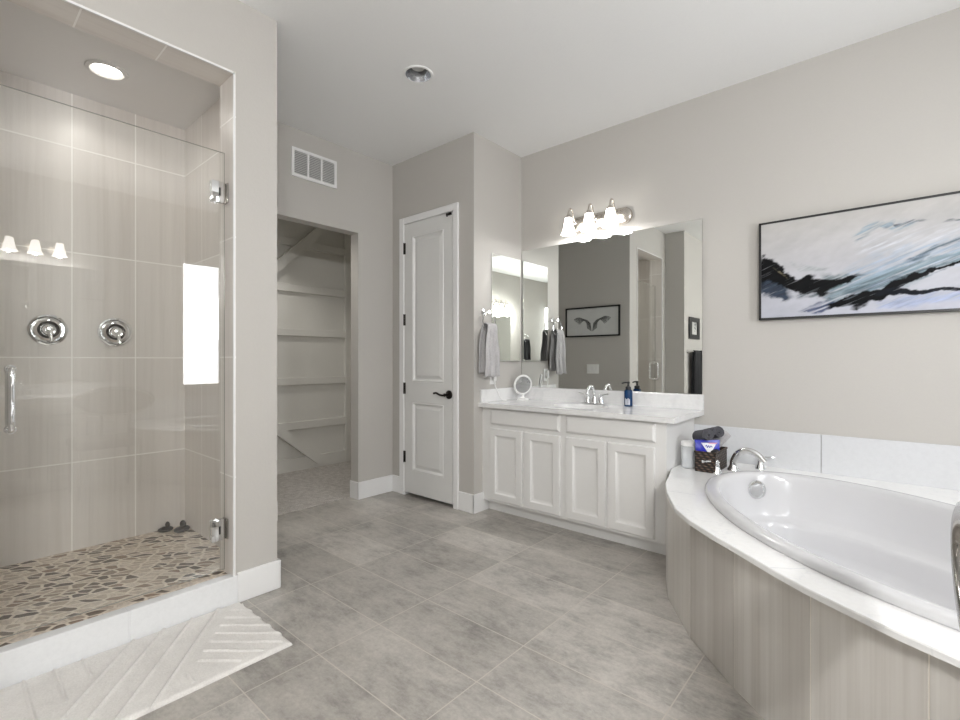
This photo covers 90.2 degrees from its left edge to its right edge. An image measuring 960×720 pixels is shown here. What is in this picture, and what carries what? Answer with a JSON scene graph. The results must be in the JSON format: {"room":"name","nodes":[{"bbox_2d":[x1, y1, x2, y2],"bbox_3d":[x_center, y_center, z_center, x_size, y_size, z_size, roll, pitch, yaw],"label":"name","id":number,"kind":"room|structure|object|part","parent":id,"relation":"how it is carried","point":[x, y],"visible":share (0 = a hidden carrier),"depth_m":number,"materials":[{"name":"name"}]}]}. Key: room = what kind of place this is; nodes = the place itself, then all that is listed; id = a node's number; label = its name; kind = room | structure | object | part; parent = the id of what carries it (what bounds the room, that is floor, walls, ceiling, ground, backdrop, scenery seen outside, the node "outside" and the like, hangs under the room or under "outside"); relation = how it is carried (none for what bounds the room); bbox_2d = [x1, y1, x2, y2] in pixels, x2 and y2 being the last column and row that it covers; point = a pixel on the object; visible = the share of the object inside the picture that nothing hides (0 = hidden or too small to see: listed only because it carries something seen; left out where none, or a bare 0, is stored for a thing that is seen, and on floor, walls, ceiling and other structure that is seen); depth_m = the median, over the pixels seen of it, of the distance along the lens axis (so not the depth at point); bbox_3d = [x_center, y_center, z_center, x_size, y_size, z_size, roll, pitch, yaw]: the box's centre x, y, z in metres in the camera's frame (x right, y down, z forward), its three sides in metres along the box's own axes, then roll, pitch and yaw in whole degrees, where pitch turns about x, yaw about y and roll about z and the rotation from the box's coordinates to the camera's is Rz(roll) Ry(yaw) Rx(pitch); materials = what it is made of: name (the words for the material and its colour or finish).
{"room":"bathroom","nodes":[
{"label":"bathroom","id":0,"kind":"room"},
{"bbox_2d":[0,0,219,129],"bbox_3d":[-2.026,-1.540,2.357,0.890,0.080,1.300,0,0,41],"label":"ceiling","id":1,"kind":"structure","parent":0,"point":[34,46],"depth_m":2.48,"materials":[{"name":"white paint"}]},
{"bbox_2d":[84,59,128,80],"bbox_3d":[-1.931,-1.495,2.474,0.184,0.010,0.184,0,0,41],"label":"recessed light","id":2,"kind":"object","parent":1,"relation":"in","point":[101,68],"visible":1,"depth_m":2.46,"materials":[{"name":"paint"}]},
{"bbox_2d":[0,526,226,646],"bbox_3d":[-1.958,1.137,2.325,0.995,0.126,1.240,0,0,41],"label":"floor","id":3,"kind":"structure","parent":0,"point":[34,593],"depth_m":2.35,"materials":[{"name":"stone"}]},
{"bbox_2d":[158,521,172,531],"bbox_3d":[-1.970,1.045,2.995,0.068,0.058,0.085,0,0,41],"label":"stone ornament","id":4,"kind":"object","parent":3,"relation":"on","point":[167,527],"visible":1,"depth_m":2.98,"materials":[{"name":"grey stone"}]},
{"bbox_2d":[174,520,189,532],"bbox_3d":[-1.868,1.041,2.995,0.078,0.067,0.098,0,0,12],"label":"stone ornament","id":5,"kind":"object","parent":3,"relation":"on","point":[183,527],"visible":1,"depth_m":2.98,"materials":[{"name":"grey stone"}]},
{"bbox_2d":[72,0,276,574],"bbox_3d":[-1.593,-0.292,2.047,0.170,2.985,1.400,0,0,41],"label":"wall","id":6,"kind":"structure","parent":0,"point":[233,35],"depth_m":2.42,"materials":[{"name":"paint"}]},
{"bbox_2d":[0,84,227,638],"bbox_3d":[-1.549,0.006,2.098,0.134,2.088,0.824,0,0,41],"label":"shower door","id":7,"kind":"structure","parent":6,"relation":"attached to","point":[218,190],"depth_m":2.34,"materials":[{"name":"clear glass"}]},
{"bbox_3d":[-1.790,0.150,1.821,0.134,0.264,0.034,0,0,41],"label":"handle","id":8,"kind":"part","parent":7,"relation":"part of","materials":[{"name":"silver metal"}]},
{"bbox_3d":[-1.286,0.845,2.400,0.056,0.100,0.024,0,0,41],"label":"wall plate","id":9,"kind":"part","parent":7,"relation":"part of","materials":[{"name":"silver metal"}]},
{"bbox_3d":[-1.286,-0.835,2.400,0.056,0.100,0.024,0,0,41],"label":"wall plate","id":10,"kind":"part","parent":7,"relation":"part of","materials":[{"name":"silver metal"}]},
{"bbox_2d":[0,574,237,688],"bbox_3d":[-1.500,1.131,2.049,0.057,0.137,0.865,0,0,41],"label":"shower curb","id":11,"kind":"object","parent":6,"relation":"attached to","point":[34,656],"depth_m":1.98,"materials":[{"name":"stone"}]},
{"bbox_2d":[7,0,232,85],"bbox_3d":[-1.552,-1.415,2.091,0.174,0.010,0.840,0,0,41],"label":"trim","id":12,"kind":"structure","parent":6,"relation":"attached to","point":[61,11],"depth_m":2.08,"materials":[{"name":"tile"}]},
{"bbox_2d":[62,0,234,576],"bbox_3d":[-1.485,-0.176,2.033,0.009,2.478,0.850,0,0,41],"label":"trim","id":13,"kind":"structure","parent":6,"relation":"attached to","point":[67,1],"depth_m":2.34,"materials":[{"name":"white paint"}]},
{"bbox_2d":[220,72,235,575],"bbox_3d":[-1.273,-0.160,2.412,0.174,2.520,0.010,0,0,41],"label":"trim","id":14,"kind":"structure","parent":6,"relation":"attached to","point":[226,89],"depth_m":2.39,"materials":[{"name":"tile"}]},
{"bbox_2d":[237,558,280,602],"bbox_3d":[-1.507,1.126,2.774,1.025,0.148,0.220,0,0,41],"label":"baseboard","id":15,"kind":"structure","parent":6,"relation":"attached to","point":[253,582],"depth_m":2.44,"materials":[{"name":"white paint"}]},
{"bbox_2d":[0,71,392,566],"bbox_3d":[-1.652,-0.292,3.503,0.110,2.985,3.720,0,0,41],"label":"wall","id":16,"kind":"structure","parent":0,"point":[92,206],"depth_m":2.82,"materials":[{"name":"tile"}]},
{"bbox_2d":[27,314,68,345],"bbox_3d":[-2.331,-0.165,2.587,0.087,0.172,0.172,0,0,41],"label":"shower valve","id":17,"kind":"object","parent":16,"relation":"attached to","point":[44,329],"visible":1,"depth_m":2.59,"materials":[{"name":"silver metal"}]},
{"bbox_3d":[-2.310,-0.133,2.571,0.036,0.075,0.024,0,0,20],"label":"lever","id":18,"kind":"part","parent":17,"relation":"part of","materials":[{"name":"silver metal"}]},
{"bbox_2d":[97,318,132,346],"bbox_3d":[-2.136,-0.165,2.812,0.087,0.172,0.172,0,0,41],"label":"shower valve","id":19,"kind":"object","parent":16,"relation":"attached to","point":[115,332],"visible":1,"depth_m":2.81,"materials":[{"name":"silver metal"}]},
{"bbox_3d":[-2.115,-0.133,2.796,0.036,0.075,0.024,0,0,20],"label":"lever","id":20,"kind":"part","parent":19,"relation":"part of","materials":[{"name":"silver metal"}]},
{"bbox_2d":[291,146,336,188],"bbox_3d":[-1.313,-1.525,3.800,0.012,0.222,0.390,0,0,41],"label":"air vent","id":21,"kind":"object","parent":16,"relation":"in","point":[306,165],"visible":1,"depth_m":3.79,"materials":[{"name":"white metal"}]},
{"bbox_2d":[277,475,391,520],"bbox_3d":[-1.361,1.126,3.826,0.125,0.148,1.590,0,0,41],"label":"baseboard","id":22,"kind":"structure","parent":16,"relation":"attached to","point":[368,488],"depth_m":4.19,"materials":[{"name":"white paint"}]},
{"bbox_2d":[185,99,219,546],"bbox_3d":[-1.595,-0.150,2.837,0.870,2.700,0.010,0,0,41],"label":"wall","id":23,"kind":"structure","parent":0,"point":[202,216],"depth_m":2.93,"materials":[{"name":"tile"}]},
{"bbox_2d":[277,218,343,459],"bbox_3d":[-2.197,-0.175,5.017,0.100,2.750,2.310,0,0,41],"label":"wall","id":24,"kind":"structure","parent":0,"point":[297,356],"depth_m":5.31,"materials":[{"name":"paint"}]},
{"bbox_2d":[277,227,350,473],"bbox_3d":[-2.154,-0.208,4.934,0.075,2.816,2.040,0,0,41],"label":"trim","id":25,"kind":"structure","parent":24,"relation":"attached to","point":[311,458],"depth_m":5.29,"materials":[{"name":"paint"}]},
{"bbox_2d":[393,137,462,491],"bbox_3d":[-0.432,-0.292,4.145,0.890,2.985,0.110,0,0,41],"label":"wall","id":26,"kind":"structure","parent":0,"point":[432,179],"depth_m":4.10,"materials":[{"name":"paint"}]},
{"bbox_2d":[403,212,452,503],"bbox_3d":[-0.457,-0.016,4.058,0.603,2.372,0.095,0,0,41],"label":"door","id":27,"kind":"structure","parent":26,"relation":"in","point":[428,245],"depth_m":4.05,"materials":[{"name":"paint"}]},
{"bbox_3d":[-0.436,-0.447,4.076,0.394,1.277,0.039,0,0,41],"label":"panel","id":28,"kind":"part","parent":27,"relation":"part of","materials":[{"name":"paint"}]},
{"bbox_3d":[-0.436,0.670,4.076,0.394,0.604,0.039,0,0,41],"label":"panel","id":29,"kind":"part","parent":27,"relation":"part of","materials":[{"name":"paint"}]},
{"bbox_3d":[-0.307,0.283,3.904,0.168,0.072,0.060,0,0,41],"label":"lever handle","id":30,"kind":"part","parent":27,"relation":"part of","materials":[{"name":"brown metal"}]},
{"bbox_2d":[399,202,458,509],"bbox_3d":[-0.411,-0.033,4.114,0.726,2.466,0.130,0,0,41],"label":"trim","id":31,"kind":"structure","parent":26,"relation":"attached to","point":[454,207],"depth_m":3.91,"materials":[{"name":"white paint"}]},
{"bbox_2d":[392,475,474,513],"bbox_3d":[-0.425,1.126,4.057,1.015,0.148,0.015,0,0,41],"label":"baseboard","id":32,"kind":"structure","parent":26,"relation":"attached to","point":[465,500],"depth_m":3.79,"materials":[{"name":"white paint"}]},
{"bbox_2d":[135,461,763,719],"bbox_3d":[-1.281,1.246,1.392,6.240,0.108,6.620,0,0,41],"label":"floor","id":33,"kind":"structure","parent":0,"point":[392,605],"depth_m":2.16,"materials":[{"name":"tile"}]},
{"bbox_2d":[0,602,291,719],"bbox_3d":[-1.387,1.187,1.723,0.525,0.024,1.220,0,0,41],"label":"bath mat","id":34,"kind":"object","parent":33,"relation":"on","point":[131,680],"visible":1,"depth_m":1.82,"materials":[{"name":"fabric"}]},
{"bbox_2d":[483,407,693,554],"bbox_3d":[0.734,0.786,3.531,1.455,0.828,0.542,0,0,41],"label":"vanity cabinet","id":35,"kind":"object","parent":33,"relation":"on","point":[604,478],"visible":0.88,"depth_m":3.22,"materials":[{"name":"paint"}]},
{"bbox_3d":[0.198,0.810,3.651,0.308,0.556,0.020,0,0,41],"label":"door","id":36,"kind":"part","parent":35,"relation":"part of","materials":[{"name":"paint"}]},
{"bbox_3d":[0.320,0.445,3.544,0.623,0.114,0.020,0,0,41],"label":"drawer","id":37,"kind":"part","parent":35,"relation":"part of","materials":[{"name":"paint"}]},
{"bbox_3d":[0.445,0.810,3.436,0.300,0.556,0.020,0,0,41],"label":"door","id":38,"kind":"part","parent":35,"relation":"part of","materials":[{"name":"paint"}]},
{"bbox_3d":[0.708,0.810,3.207,0.295,0.556,0.020,0,0,41],"label":"door","id":39,"kind":"part","parent":35,"relation":"part of","materials":[{"name":"paint"}]},
{"bbox_2d":[479,387,703,423],"bbox_3d":[0.749,0.362,3.499,1.517,0.256,0.574,0,0,41],"label":"countertop","id":40,"kind":"structure","parent":35,"relation":"on","point":[673,408],"depth_m":3.46,"materials":[{"name":"stone"}]},
{"bbox_2d":[514,375,531,399],"bbox_3d":[0.362,0.231,4.032,0.100,0.213,0.147,0,0,37],"label":"makeup mirror","id":41,"kind":"object","parent":40,"relation":"on","point":[522,384],"visible":1,"depth_m":4.02,"materials":[{"name":"white plastic"}]},
{"bbox_2d":[516,377,530,392],"bbox_3d":[0.362,0.209,4.032,0.148,0.148,0.026,0,0,-21],"label":"mirror glass","id":42,"kind":"object","parent":41,"relation":"on","point":[523,384],"depth_m":4.03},
{"bbox_2d":[579,385,608,404],"bbox_3d":[0.842,0.262,3.613,0.252,0.149,0.145,0,0,41],"label":"sink faucet","id":43,"kind":"object","parent":40,"relation":"on","point":[587,400],"visible":1,"depth_m":3.63,"materials":[{"name":"silver metal"}]},
{"bbox_3d":[0.813,0.288,3.699,0.095,0.078,0.048,0,0,41],"label":"lever handle","id":44,"kind":"part","parent":43,"relation":"part of","materials":[{"name":"silver metal"}]},
{"bbox_3d":[0.841,0.257,3.612,0.048,0.139,0.143,0,0,41],"label":"spout","id":45,"kind":"part","parent":43,"relation":"part of","materials":[{"name":"silver metal"}]},
{"bbox_3d":[0.872,0.331,3.648,0.160,0.012,0.052,0,0,41],"label":"plate","id":46,"kind":"part","parent":43,"relation":"part of","materials":[{"name":"silver metal"}]},
{"bbox_3d":[0.931,0.288,3.596,0.095,0.078,0.048,0,0,41],"label":"lever handle","id":47,"kind":"part","parent":43,"relation":"part of","materials":[{"name":"silver metal"}]},
{"bbox_2d":[622,382,632,406],"bbox_3d":[1.074,0.247,3.485,0.073,0.180,0.058,0,0,41],"label":"soap bottle","id":48,"kind":"object","parent":40,"relation":"on","point":[628,394],"visible":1,"depth_m":3.46,"materials":[{"name":"blue plastic"}]},
{"bbox_3d":[0.830,0.445,3.101,0.617,0.114,0.020,0,0,41],"label":"drawer","id":49,"kind":"part","parent":35,"relation":"part of","materials":[{"name":"paint"}]},
{"bbox_3d":[0.946,0.810,3.000,0.303,0.556,0.020,0,0,41],"label":"door","id":50,"kind":"part","parent":35,"relation":"part of","materials":[{"name":"paint"}]},
{"bbox_2d":[666,424,959,719],"bbox_3d":[1.588,0.817,1.746,2.172,0.764,2.120,0,0,41],"label":"tub surround","id":51,"kind":"object","parent":33,"relation":"on","point":[795,641],"visible":0.78,"depth_m":1.62,"materials":[{"name":"tile"}]},
{"bbox_2d":[681,440,694,467],"bbox_3d":[1.282,0.578,2.941,0.082,0.164,0.082,0,0,41],"label":"canister","id":52,"kind":"object","parent":51,"relation":"on","point":[687,455],"visible":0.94,"depth_m":2.91,"materials":[{"name":"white plastic"}]},
{"bbox_3d":[1.282,0.510,2.941,0.082,0.029,0.082,0,0,41],"label":"lid","id":53,"kind":"part","parent":52,"relation":"part of","materials":[{"name":"white plastic"}]},
{"bbox_2d":[694,446,727,472],"bbox_3d":[1.403,0.599,2.901,0.123,0.122,0.255,0,0,41],"label":"wicker basket","id":54,"kind":"object","parent":51,"relation":"on","point":[708,467],"visible":0.75,"depth_m":2.82,"materials":[{"name":"brown wicker"}]},
{"bbox_2d":[692,429,713,439],"bbox_3d":[1.340,0.452,2.874,0.072,0.090,0.131,0,0,-3],"label":"rolled washcloth","id":55,"kind":"object","parent":54,"relation":"in","point":[705,434],"visible":0.99,"depth_m":2.82,"materials":[{"name":"grey fabric"}]},
{"bbox_2d":[695,440,719,451],"bbox_3d":[1.353,0.535,2.844,0.143,0.120,0.048,0,0,5],"label":"pack","id":56,"kind":"object","parent":54,"relation":"in","point":[700,445],"visible":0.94,"depth_m":2.83},
{"bbox_2d":[712,429,730,446],"bbox_3d":[1.470,0.498,2.952,0.142,0.152,0.073,0,0,38],"label":"rolled washcloth","id":57,"kind":"object","parent":54,"relation":"in","point":[726,436],"visible":0.44,"depth_m":2.92,"materials":[{"name":"grey fabric"}]},
{"bbox_2d":[707,426,723,437],"bbox_3d":[1.418,0.445,2.919,0.072,0.098,0.143,0,0,-7],"label":"rolled washcloth","id":58,"kind":"object","parent":57,"relation":"on","point":[718,431],"visible":0.38,"depth_m":2.86,"materials":[{"name":"grey fabric"}]},
{"bbox_2d":[702,448,774,473],"bbox_3d":[1.550,0.587,2.805,0.503,0.146,0.198,0,0,-11],"label":"tub faucet","id":59,"kind":"object","parent":51,"relation":"on","point":[761,459],"visible":0.98,"depth_m":2.82,"materials":[{"name":"silver metal"}]},
{"bbox_3d":[1.355,0.620,2.784,0.111,0.080,0.060,0,0,-16],"label":"lever handle","id":60,"kind":"part","parent":59,"relation":"part of","materials":[{"name":"silver metal"}]},
{"bbox_3d":[1.563,0.587,2.804,0.064,0.146,0.218,0,0,-35],"label":"spout","id":61,"kind":"part","parent":59,"relation":"part of","materials":[{"name":"silver metal"}]},
{"bbox_3d":[1.729,0.620,2.911,0.111,0.080,0.060,0,0,-13],"label":"lever handle","id":62,"kind":"part","parent":59,"relation":"part of","materials":[{"name":"silver metal"}]},
{"bbox_2d":[705,471,959,630],"bbox_3d":[1.564,0.836,1.784,1.098,0.409,1.909,0,0,-4],"label":"bathtub","id":63,"kind":"object","parent":51,"relation":"in","point":[891,547],"visible":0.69,"depth_m":2.26,"materials":[{"name":"ceramic"}]},
{"bbox_3d":[1.534,0.718,2.646,0.100,0.101,0.029,0,0,-2],"label":"overflow plate","id":64,"kind":"part","parent":63,"relation":"part of","materials":[{"name":"silver metal"}]},
{"bbox_2d":[951,501,959,628],"bbox_3d":[0.952,0.716,0.597,0.486,0.968,0.592,0,0,41],"label":"chair","id":65,"kind":"object","parent":33,"relation":"on","point":[955,522],"visible":1,"depth_m":0.93,"materials":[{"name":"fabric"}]},
{"bbox_2d":[463,132,520,494],"bbox_3d":[0.116,-0.292,4.013,0.110,2.985,0.630,0,0,41],"label":"wall","id":66,"kind":"structure","parent":0,"point":[491,172],"depth_m":3.81,"materials":[{"name":"paint"}]},
{"bbox_2d":[473,492,488,513],"bbox_3d":[0.006,1.126,3.791,0.015,0.148,0.180,0,0,41],"label":"baseboard","id":67,"kind":"structure","parent":66,"relation":"attached to","point":[481,504],"depth_m":3.78,"materials":[{"name":"white paint"}]},
{"bbox_2d":[481,309,494,330],"bbox_3d":[0.051,-0.316,3.805,0.065,0.181,0.160,0,0,41],"label":"towel ring","id":68,"kind":"object","parent":66,"relation":"attached to","point":[484,312],"visible":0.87,"depth_m":3.79,"materials":[{"name":"silver metal"}]},
{"bbox_2d":[479,323,499,376],"bbox_3d":[0.073,-0.078,3.784,0.105,0.430,0.181,0,0,41],"label":"hand towel","id":69,"kind":"object","parent":68,"relation":"hanging from","point":[489,351],"visible":0.99,"depth_m":3.76,"materials":[{"name":"grey fabric"}]},
{"bbox_2d":[490,377,505,400],"bbox_3d":[0.148,0.209,3.929,0.163,0.254,0.043,0,0,-37],"label":"wall outlet","id":70,"kind":"object","parent":66,"relation":"attached to","point":[492,379],"visible":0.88,"depth_m":3.90,"materials":[{"name":"white plastic"}]},
{"bbox_2d":[491,253,519,360],"bbox_3d":[0.223,-0.433,4.042,0.011,0.883,0.391,0,0,41],"label":"wall mirror","id":71,"kind":"object","parent":66,"relation":"attached to","point":[505,271],"visible":0.82,"depth_m":4.04,"materials":[{"name":"silver metal"}]},
{"bbox_2d":[239,0,959,165],"bbox_3d":[-0.753,-1.810,0.933,4.840,0.050,6.620,0,0,41],"label":"ceiling","id":72,"kind":"structure","parent":0,"point":[527,77],"depth_m":2.80,"materials":[{"name":"paint"}]},
{"bbox_2d":[403,65,432,82],"bbox_3d":[-0.386,-1.837,2.986,0.188,0.116,0.188,0,0,41],"label":"recessed light","id":73,"kind":"object","parent":72,"relation":"in","point":[413,73],"visible":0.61,"depth_m":3.03,"materials":[{"name":"paint"}]},
{"bbox_2d":[521,8,959,457],"bbox_3d":[1.386,-0.292,3.393,4.840,2.985,0.100,0,0,41],"label":"wall","id":74,"kind":"structure","parent":0,"point":[875,120],"depth_m":2.88,"materials":[{"name":"paint"}]},
{"bbox_2d":[561,198,632,235],"bbox_3d":[0.850,-1.095,3.668,0.590,0.214,0.187,0,0,41],"label":"vanity light","id":75,"kind":"object","parent":74,"relation":"attached to","point":[612,217],"visible":1,"depth_m":3.62,"materials":[{"name":"white glass"}]},
{"bbox_3d":[0.696,-1.052,3.757,0.120,0.127,0.120,0,0,41],"label":"lamp shade","id":76,"kind":"part","parent":75,"relation":"part of","materials":[{"name":"white glass"}]},
{"bbox_3d":[0.722,-1.142,3.787,0.052,0.120,0.130,0,0,41],"label":"arm","id":77,"kind":"part","parent":75,"relation":"part of","materials":[{"name":"silver metal"}]},
{"bbox_3d":[0.828,-1.052,3.642,0.120,0.127,0.120,0,0,41],"label":"lamp shade","id":78,"kind":"part","parent":75,"relation":"part of","materials":[{"name":"white glass"}]},
{"bbox_3d":[0.854,-1.142,3.672,0.052,0.120,0.130,0,0,41],"label":"arm","id":79,"kind":"part","parent":75,"relation":"part of","materials":[{"name":"silver metal"}]},
{"bbox_3d":[0.901,-1.080,3.727,0.590,0.124,0.029,0,0,41],"label":"plate","id":80,"kind":"part","parent":75,"relation":"part of","materials":[{"name":"silver metal"}]},
{"bbox_3d":[0.960,-1.052,3.528,0.120,0.127,0.120,0,0,41],"label":"lamp shade","id":81,"kind":"part","parent":75,"relation":"part of","materials":[{"name":"white glass"}]},
{"bbox_3d":[0.986,-1.142,3.558,0.052,0.120,0.130,0,0,41],"label":"arm","id":82,"kind":"part","parent":75,"relation":"part of","materials":[{"name":"silver metal"}]},
{"bbox_2d":[522,218,702,393],"bbox_3d":[0.934,-0.361,3.714,1.500,1.187,0.006,0,0,41],"label":"wall mirror","id":83,"kind":"object","parent":74,"relation":"attached to","point":[605,312],"visible":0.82,"depth_m":3.61,"materials":[{"name":"silver metal"}]},
{"bbox_2d":[524,387,703,409],"bbox_3d":[0.931,0.285,3.708,1.516,0.103,0.019,0,0,41],"label":"backsplash","id":84,"kind":"structure","parent":74,"relation":"attached to","point":[648,399],"depth_m":3.58,"materials":[{"name":"stone"}]},
{"bbox_2d":[759,191,959,320],"bbox_3d":[2.312,-0.546,2.492,1.500,0.599,0.044,0,0,41],"label":"framed painting","id":85,"kind":"object","parent":74,"relation":"attached to","point":[902,256],"visible":1,"depth_m":2.63,"materials":[{"name":"paper"}]}
]}

